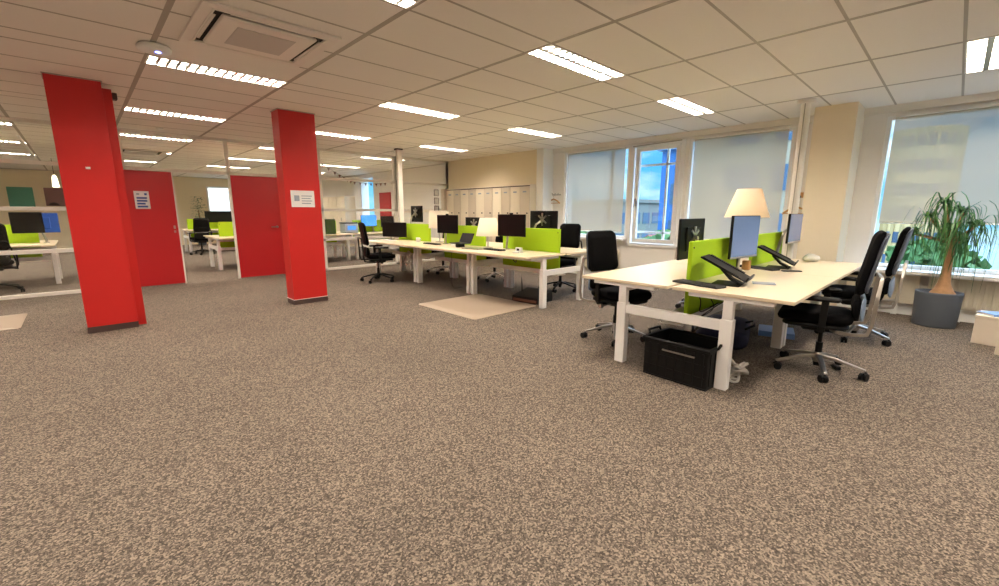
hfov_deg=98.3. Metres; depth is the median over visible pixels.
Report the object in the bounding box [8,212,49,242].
monitor
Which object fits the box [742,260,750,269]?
cup
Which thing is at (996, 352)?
storage box
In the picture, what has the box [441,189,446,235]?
tall cabinet
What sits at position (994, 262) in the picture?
ground
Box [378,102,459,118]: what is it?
ceiling light
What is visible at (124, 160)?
ceiling light
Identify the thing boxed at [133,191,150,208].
notice sheet
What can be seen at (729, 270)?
laptop stand
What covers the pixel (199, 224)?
office chair
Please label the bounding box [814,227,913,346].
office chair
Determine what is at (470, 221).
monitor
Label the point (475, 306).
chair mat
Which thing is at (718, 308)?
cable tray
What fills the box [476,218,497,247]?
table lamp
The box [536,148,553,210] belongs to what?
column corner
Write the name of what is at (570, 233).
office chair
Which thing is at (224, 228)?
divider
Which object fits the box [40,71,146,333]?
column
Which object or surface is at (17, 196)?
picture
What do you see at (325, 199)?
tall cabinet
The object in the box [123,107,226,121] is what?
ceiling light
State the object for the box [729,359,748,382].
cable bundle
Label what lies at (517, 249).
tape dispenser
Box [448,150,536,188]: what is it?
wall
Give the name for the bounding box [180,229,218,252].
desk
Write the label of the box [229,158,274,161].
ceiling light
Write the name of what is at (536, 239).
divider
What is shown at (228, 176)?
trim
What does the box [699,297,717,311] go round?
cable
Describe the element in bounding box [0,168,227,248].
wall
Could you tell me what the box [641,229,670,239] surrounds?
tree
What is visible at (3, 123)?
ceiling light
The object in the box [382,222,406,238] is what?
monitor
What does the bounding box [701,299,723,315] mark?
cable
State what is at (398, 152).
pole
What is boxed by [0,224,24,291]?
office chair
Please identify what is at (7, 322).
chair mat
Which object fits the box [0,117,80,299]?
window
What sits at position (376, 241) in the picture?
desk
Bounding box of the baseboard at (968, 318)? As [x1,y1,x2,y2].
[570,270,974,322]
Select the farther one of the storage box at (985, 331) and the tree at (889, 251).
the tree at (889, 251)
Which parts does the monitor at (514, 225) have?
arm, casing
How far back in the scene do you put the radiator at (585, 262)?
9.41 m
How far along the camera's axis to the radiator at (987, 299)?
5.32 m
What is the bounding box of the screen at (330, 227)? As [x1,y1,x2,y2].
[325,219,335,233]
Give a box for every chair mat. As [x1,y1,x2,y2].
[0,313,26,330]
[419,294,535,318]
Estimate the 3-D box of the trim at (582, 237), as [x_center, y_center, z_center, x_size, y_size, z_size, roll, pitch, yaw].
[1.874,-1.202,9.377,0.170,0.035,1.870,-10,15,-43]
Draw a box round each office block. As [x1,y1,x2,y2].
[585,199,658,237]
[657,148,676,229]
[777,131,792,231]
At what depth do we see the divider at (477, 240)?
7.97 m
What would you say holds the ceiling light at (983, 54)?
attached to the ceiling
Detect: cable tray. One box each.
[11,256,51,261]
[216,247,234,250]
[326,242,341,244]
[392,251,433,258]
[435,255,488,265]
[490,262,564,275]
[661,303,722,325]
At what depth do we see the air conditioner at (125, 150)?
10.11 m
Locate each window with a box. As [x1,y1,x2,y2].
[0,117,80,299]
[117,128,276,176]
[205,186,230,210]
[317,148,398,270]
[394,156,447,211]
[394,157,448,263]
[564,146,629,237]
[626,139,686,247]
[684,127,795,231]
[866,116,998,274]
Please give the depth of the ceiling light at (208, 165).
13.83 m
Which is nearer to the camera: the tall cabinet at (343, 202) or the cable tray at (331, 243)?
the cable tray at (331, 243)
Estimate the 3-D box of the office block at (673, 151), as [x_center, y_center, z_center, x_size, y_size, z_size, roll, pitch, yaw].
[18.134,-4.045,40.266,10.600,17.900,3.100,-10,15,-43]
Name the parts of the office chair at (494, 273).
backrest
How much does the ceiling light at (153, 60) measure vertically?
0.104 m
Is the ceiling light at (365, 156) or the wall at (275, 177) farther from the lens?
the ceiling light at (365, 156)
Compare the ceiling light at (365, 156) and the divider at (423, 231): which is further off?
the ceiling light at (365, 156)
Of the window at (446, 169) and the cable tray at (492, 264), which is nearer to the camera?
the cable tray at (492, 264)
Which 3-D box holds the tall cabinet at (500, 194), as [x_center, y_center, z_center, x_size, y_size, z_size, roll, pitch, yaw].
[0.127,-1.616,10.633,0.287,1.980,0.614,-10,15,-43]
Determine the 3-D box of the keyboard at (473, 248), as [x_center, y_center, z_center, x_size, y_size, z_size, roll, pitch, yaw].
[-0.417,-0.735,7.096,0.340,0.020,0.240,7,13,34]
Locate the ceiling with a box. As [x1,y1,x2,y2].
[0,0,998,178]
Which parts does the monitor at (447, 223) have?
casing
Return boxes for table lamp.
[429,211,448,241]
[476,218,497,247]
[724,188,769,217]
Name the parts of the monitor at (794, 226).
arm, casing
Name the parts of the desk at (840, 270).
leg, leg, leg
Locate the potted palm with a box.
[893,191,998,328]
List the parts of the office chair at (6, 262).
seat, frame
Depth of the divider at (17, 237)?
8.17 m
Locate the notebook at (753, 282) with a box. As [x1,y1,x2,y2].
[752,281,775,284]
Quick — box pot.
[911,288,963,328]
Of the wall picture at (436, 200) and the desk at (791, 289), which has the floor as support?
the desk at (791, 289)
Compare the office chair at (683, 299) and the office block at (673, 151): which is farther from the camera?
the office block at (673, 151)
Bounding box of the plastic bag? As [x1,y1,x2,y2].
[802,254,819,261]
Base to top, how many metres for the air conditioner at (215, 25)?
0.039 m
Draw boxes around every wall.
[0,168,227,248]
[275,177,325,273]
[322,100,998,314]
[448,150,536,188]
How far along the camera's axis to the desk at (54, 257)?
8.16 m
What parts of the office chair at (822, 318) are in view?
seat, armrest, armrest, lumbar backrest, frame, backrest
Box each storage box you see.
[970,310,998,346]
[994,333,998,354]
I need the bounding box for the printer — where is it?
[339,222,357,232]
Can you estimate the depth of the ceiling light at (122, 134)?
8.27 m
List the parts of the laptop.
lid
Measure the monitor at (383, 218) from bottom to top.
0.465 m
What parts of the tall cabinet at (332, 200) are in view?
door, door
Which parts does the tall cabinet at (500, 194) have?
door, door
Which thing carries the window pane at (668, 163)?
attached to the window at (632, 240)
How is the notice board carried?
attached to the wall at (874, 128)
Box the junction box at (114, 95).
[112,93,116,100]
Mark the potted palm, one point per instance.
(939, 307)
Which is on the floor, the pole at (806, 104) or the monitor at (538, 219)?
the pole at (806, 104)
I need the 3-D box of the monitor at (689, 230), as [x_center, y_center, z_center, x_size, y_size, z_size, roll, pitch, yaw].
[2.092,-0.516,4.563,0.600,0.530,0.174,-10,15,-43]
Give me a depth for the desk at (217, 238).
10.38 m
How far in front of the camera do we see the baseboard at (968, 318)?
5.88 m
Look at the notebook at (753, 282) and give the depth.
3.64 m
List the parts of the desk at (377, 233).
leg, leg, rail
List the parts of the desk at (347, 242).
leg, leg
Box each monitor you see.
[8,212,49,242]
[42,213,60,232]
[204,211,231,221]
[360,215,376,231]
[381,216,393,226]
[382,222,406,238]
[410,206,422,222]
[437,214,457,243]
[465,217,484,225]
[498,213,525,249]
[530,211,557,228]
[676,218,704,259]
[727,215,760,269]
[773,214,802,259]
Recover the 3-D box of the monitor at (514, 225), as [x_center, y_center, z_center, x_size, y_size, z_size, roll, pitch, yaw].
[0.232,-0.963,6.791,0.560,0.582,0.180,10,14,41]
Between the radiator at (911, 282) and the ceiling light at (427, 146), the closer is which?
the radiator at (911, 282)
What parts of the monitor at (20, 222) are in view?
casing, arm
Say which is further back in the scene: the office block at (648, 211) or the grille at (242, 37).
the office block at (648, 211)
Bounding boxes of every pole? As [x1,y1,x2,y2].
[394,148,405,270]
[783,98,816,258]
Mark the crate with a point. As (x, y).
(666, 358)
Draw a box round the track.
[16,135,34,156]
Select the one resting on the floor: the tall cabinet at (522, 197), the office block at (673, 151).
the tall cabinet at (522, 197)
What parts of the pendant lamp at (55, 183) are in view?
lamp shade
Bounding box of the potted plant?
[191,196,206,244]
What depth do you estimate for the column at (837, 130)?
5.84 m
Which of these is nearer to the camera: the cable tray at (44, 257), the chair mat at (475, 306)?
the chair mat at (475, 306)
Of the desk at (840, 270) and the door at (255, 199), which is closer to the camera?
the desk at (840, 270)
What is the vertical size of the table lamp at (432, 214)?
0.620 m
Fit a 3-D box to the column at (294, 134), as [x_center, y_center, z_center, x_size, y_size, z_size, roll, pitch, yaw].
[-2.952,-1.223,6.420,0.515,2.750,0.300,-10,15,-43]
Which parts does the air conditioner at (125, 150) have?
panel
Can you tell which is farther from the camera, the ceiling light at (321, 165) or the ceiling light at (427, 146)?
the ceiling light at (321, 165)
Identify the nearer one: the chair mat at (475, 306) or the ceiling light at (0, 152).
the chair mat at (475, 306)
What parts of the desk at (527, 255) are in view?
leg, leg, rail, leg, leg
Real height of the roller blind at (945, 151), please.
1.415 m
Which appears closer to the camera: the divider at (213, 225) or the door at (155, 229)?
the door at (155, 229)
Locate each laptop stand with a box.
[701,254,754,286]
[757,245,798,269]
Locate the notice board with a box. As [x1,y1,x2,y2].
[379,192,391,219]
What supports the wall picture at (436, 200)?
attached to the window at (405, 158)
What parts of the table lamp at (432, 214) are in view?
lamp shade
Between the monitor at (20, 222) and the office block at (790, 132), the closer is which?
the monitor at (20, 222)
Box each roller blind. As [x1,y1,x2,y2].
[566,145,625,232]
[689,126,789,239]
[879,102,998,224]
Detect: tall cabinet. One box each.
[323,197,329,218]
[328,197,339,245]
[336,196,355,246]
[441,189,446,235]
[446,188,460,224]
[461,187,475,225]
[476,186,492,265]
[492,185,510,241]
[510,184,535,227]
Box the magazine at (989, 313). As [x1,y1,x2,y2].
[976,311,998,316]
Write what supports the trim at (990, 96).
attached to the wall at (874, 128)
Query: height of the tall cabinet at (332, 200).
1.950 m
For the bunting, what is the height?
0.593 m
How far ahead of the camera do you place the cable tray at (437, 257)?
8.25 m
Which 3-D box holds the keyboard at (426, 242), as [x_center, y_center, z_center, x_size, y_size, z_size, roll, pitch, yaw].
[-1.266,-0.927,8.107,0.130,0.021,0.420,-9,14,-41]
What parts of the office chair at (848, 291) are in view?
seat, lumbar backrest, frame, backrest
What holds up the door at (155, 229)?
attached to the trim at (228, 176)
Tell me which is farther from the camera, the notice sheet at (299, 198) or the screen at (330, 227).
the screen at (330, 227)
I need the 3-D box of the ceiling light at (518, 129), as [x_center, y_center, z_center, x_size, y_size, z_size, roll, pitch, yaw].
[0.650,-2.905,7.699,1.200,0.104,0.285,-10,15,-43]
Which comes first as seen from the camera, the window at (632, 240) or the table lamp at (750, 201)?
the table lamp at (750, 201)
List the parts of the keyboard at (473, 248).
lid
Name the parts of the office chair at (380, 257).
backrest, frame, armrest, seat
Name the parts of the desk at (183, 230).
leg, leg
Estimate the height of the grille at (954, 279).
0.020 m
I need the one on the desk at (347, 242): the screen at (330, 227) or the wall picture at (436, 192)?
the screen at (330, 227)
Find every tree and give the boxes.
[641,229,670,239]
[885,238,991,269]
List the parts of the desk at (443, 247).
leg, rail, leg, leg, leg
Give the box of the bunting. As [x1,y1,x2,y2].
[321,164,385,185]
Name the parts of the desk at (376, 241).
leg, leg, leg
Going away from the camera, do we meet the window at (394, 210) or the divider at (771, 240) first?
the divider at (771, 240)
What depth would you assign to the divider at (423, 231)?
9.05 m
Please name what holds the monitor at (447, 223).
on the desk at (443, 247)
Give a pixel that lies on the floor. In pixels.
(241, 434)
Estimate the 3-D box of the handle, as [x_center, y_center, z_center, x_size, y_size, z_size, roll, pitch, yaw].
[1.584,0.578,3.629,0.260,0.227,0.320,-9,14,-39]
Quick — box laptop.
[450,233,473,246]
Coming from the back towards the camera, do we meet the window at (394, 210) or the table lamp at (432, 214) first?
the window at (394, 210)
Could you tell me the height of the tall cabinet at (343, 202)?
1.950 m
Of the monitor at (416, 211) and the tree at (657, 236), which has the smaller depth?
the monitor at (416, 211)
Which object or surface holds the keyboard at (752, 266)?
on the desk at (840, 270)
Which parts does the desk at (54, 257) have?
rail, leg, leg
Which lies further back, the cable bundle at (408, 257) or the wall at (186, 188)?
the wall at (186, 188)
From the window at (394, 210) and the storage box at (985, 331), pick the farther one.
the window at (394, 210)
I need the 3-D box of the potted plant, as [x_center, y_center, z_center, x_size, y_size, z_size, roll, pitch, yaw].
[-12.239,-2.949,17.667,0.777,1.966,0.729,-10,15,-43]
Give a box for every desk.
[0,240,62,283]
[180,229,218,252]
[203,235,234,269]
[326,232,355,259]
[336,231,394,259]
[359,237,452,281]
[398,242,507,292]
[451,246,586,308]
[582,262,839,390]
[665,257,861,346]
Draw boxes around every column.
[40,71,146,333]
[270,108,327,304]
[796,102,864,305]
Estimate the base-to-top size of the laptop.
0.232 m
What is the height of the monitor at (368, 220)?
0.495 m
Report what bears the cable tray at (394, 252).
on the desk at (376, 241)
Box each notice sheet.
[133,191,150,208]
[290,190,314,206]
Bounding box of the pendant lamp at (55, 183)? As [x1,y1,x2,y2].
[51,160,59,186]
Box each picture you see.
[6,187,35,206]
[43,188,65,205]
[294,195,299,200]
[434,189,438,195]
[434,198,438,203]
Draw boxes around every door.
[123,170,185,286]
[230,175,284,277]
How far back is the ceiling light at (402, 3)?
2.94 m
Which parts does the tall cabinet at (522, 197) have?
door, door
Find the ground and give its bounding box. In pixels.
[968,244,998,269]
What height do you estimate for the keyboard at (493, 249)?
0.021 m
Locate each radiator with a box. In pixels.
[576,247,618,270]
[846,271,921,313]
[928,276,998,321]
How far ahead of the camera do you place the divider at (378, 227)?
13.19 m
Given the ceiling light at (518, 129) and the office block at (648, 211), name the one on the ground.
the office block at (648, 211)
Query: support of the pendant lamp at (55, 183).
hanging from the ceiling
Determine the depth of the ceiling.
4.36 m
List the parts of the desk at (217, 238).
leg, leg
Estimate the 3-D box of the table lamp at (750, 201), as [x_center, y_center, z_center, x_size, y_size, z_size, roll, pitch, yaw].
[3.306,-0.933,5.799,0.540,0.900,0.540,-10,15,-43]
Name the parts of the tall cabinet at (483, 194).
door, door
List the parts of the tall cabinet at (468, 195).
door, door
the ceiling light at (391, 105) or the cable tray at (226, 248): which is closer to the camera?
the ceiling light at (391, 105)
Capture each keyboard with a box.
[423,242,440,244]
[462,247,484,249]
[483,248,505,250]
[672,279,725,288]
[740,265,779,270]
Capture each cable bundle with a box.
[401,251,412,265]
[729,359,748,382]
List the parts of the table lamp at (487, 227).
lamp shade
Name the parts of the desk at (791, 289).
leg, leg, leg, leg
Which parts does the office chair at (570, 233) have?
seat, lumbar backrest, backrest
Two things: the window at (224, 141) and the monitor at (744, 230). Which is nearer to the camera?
the monitor at (744, 230)
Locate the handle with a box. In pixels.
[678,342,709,349]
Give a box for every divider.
[5,225,42,257]
[187,219,218,236]
[218,222,234,247]
[352,220,389,239]
[399,223,430,253]
[444,225,485,259]
[503,228,560,269]
[683,237,736,313]
[749,232,782,264]
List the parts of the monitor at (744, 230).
arm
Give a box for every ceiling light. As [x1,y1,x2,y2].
[0,122,12,124]
[0,140,26,143]
[0,152,30,154]
[120,133,192,141]
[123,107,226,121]
[124,160,155,162]
[144,55,287,87]
[208,165,248,168]
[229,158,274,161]
[315,131,370,139]
[321,165,359,167]
[360,156,405,160]
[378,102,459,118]
[384,0,421,8]
[419,145,469,151]
[507,127,560,137]
[527,44,625,80]
[657,97,714,115]
[965,36,998,73]
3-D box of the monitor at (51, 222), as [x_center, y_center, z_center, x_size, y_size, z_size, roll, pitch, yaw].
[-8.965,-1.268,8.393,0.600,0.560,0.174,-10,15,-43]
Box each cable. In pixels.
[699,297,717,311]
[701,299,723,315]
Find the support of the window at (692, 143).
in the wall at (874, 128)
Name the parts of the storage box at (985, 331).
lid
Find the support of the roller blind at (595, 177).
attached to the window at (627, 147)
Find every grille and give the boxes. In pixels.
[224,27,295,55]
[930,276,998,281]
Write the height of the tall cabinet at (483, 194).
1.980 m
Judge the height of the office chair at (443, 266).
1.160 m
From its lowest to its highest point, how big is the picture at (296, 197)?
0.080 m
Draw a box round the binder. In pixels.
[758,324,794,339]
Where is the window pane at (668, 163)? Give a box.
[637,149,675,239]
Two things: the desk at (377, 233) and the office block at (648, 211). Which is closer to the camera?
the desk at (377, 233)
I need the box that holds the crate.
[643,325,733,391]
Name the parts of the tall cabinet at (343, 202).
door, door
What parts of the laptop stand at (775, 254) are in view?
plate, arm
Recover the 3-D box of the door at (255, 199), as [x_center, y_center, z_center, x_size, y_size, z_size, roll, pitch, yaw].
[-5.037,-1.381,9.055,0.860,2.058,0.113,-10,15,-43]
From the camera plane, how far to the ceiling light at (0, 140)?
8.79 m
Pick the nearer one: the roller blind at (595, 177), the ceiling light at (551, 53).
the ceiling light at (551, 53)
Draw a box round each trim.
[171,172,240,282]
[553,91,998,153]
[580,236,625,240]
[857,267,998,280]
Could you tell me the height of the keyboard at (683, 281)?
0.021 m
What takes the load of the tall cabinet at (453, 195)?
on the floor
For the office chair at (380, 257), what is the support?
on the floor
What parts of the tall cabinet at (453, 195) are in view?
door, door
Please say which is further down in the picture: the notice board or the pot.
the pot
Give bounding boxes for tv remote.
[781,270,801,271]
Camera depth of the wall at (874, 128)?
8.29 m
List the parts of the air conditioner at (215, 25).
panel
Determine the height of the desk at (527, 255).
0.765 m
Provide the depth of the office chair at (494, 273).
8.77 m
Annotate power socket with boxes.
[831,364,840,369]
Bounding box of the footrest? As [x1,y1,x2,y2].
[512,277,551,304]
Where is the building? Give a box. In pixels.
[879,223,941,264]
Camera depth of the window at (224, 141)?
8.18 m
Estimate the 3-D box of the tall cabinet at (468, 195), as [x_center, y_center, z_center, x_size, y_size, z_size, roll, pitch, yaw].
[-0.731,-1.782,11.512,0.287,1.980,0.614,-10,15,-43]
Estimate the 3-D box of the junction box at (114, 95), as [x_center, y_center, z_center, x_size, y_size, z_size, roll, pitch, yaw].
[-4.363,-2.222,4.896,0.045,0.070,0.100,-10,15,-43]
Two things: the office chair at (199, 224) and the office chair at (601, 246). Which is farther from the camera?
the office chair at (199, 224)
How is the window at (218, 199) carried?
in the wall at (186, 188)
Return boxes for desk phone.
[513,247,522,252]
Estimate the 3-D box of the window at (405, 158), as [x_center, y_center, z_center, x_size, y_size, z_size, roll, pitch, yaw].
[-2.080,-2.909,11.703,1.700,1.380,0.060,-10,15,-43]
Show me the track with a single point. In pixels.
(18, 136)
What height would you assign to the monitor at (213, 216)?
0.610 m
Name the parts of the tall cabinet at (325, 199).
door, door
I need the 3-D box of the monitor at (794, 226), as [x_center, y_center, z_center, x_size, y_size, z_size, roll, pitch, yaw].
[3.672,-0.718,5.524,0.600,0.580,0.176,-10,15,-43]
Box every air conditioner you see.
[122,148,167,155]
[178,0,340,66]
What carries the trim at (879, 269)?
attached to the wall at (874, 128)
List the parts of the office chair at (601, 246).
frame, armrest, lumbar backrest, backrest, adjustment knob, seat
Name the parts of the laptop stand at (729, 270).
plate, arm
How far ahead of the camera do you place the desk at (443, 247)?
7.96 m
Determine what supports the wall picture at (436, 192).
attached to the window at (405, 158)
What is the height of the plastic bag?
0.100 m
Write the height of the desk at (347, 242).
0.765 m
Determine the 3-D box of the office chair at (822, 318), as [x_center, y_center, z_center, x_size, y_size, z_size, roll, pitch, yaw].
[2.787,0.081,3.667,0.677,1.220,0.682,8,13,37]
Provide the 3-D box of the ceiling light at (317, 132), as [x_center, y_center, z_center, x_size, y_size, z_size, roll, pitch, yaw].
[-2.966,-2.961,7.968,1.200,0.104,0.285,-10,15,-43]
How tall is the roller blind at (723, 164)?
1.760 m
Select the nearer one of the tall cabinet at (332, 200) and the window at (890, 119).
the window at (890, 119)
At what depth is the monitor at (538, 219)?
6.93 m
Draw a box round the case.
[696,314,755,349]
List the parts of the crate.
handle, silver trim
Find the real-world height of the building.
24.100 m
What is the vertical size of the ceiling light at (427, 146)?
0.104 m
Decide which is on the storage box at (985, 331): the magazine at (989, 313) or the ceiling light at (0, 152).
the magazine at (989, 313)
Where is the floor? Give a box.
[0,244,998,585]
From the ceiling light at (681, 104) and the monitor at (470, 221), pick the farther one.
the monitor at (470, 221)
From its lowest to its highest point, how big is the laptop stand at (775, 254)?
0.233 m
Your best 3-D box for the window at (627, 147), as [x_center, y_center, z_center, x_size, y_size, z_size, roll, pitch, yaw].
[2.041,-2.108,9.207,0.070,1.800,1.600,-10,15,-43]
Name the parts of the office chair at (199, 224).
frame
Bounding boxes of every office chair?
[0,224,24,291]
[187,218,214,254]
[357,222,394,283]
[426,233,449,273]
[477,236,503,281]
[538,223,582,292]
[579,230,651,346]
[674,247,684,307]
[773,230,890,382]
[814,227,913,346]

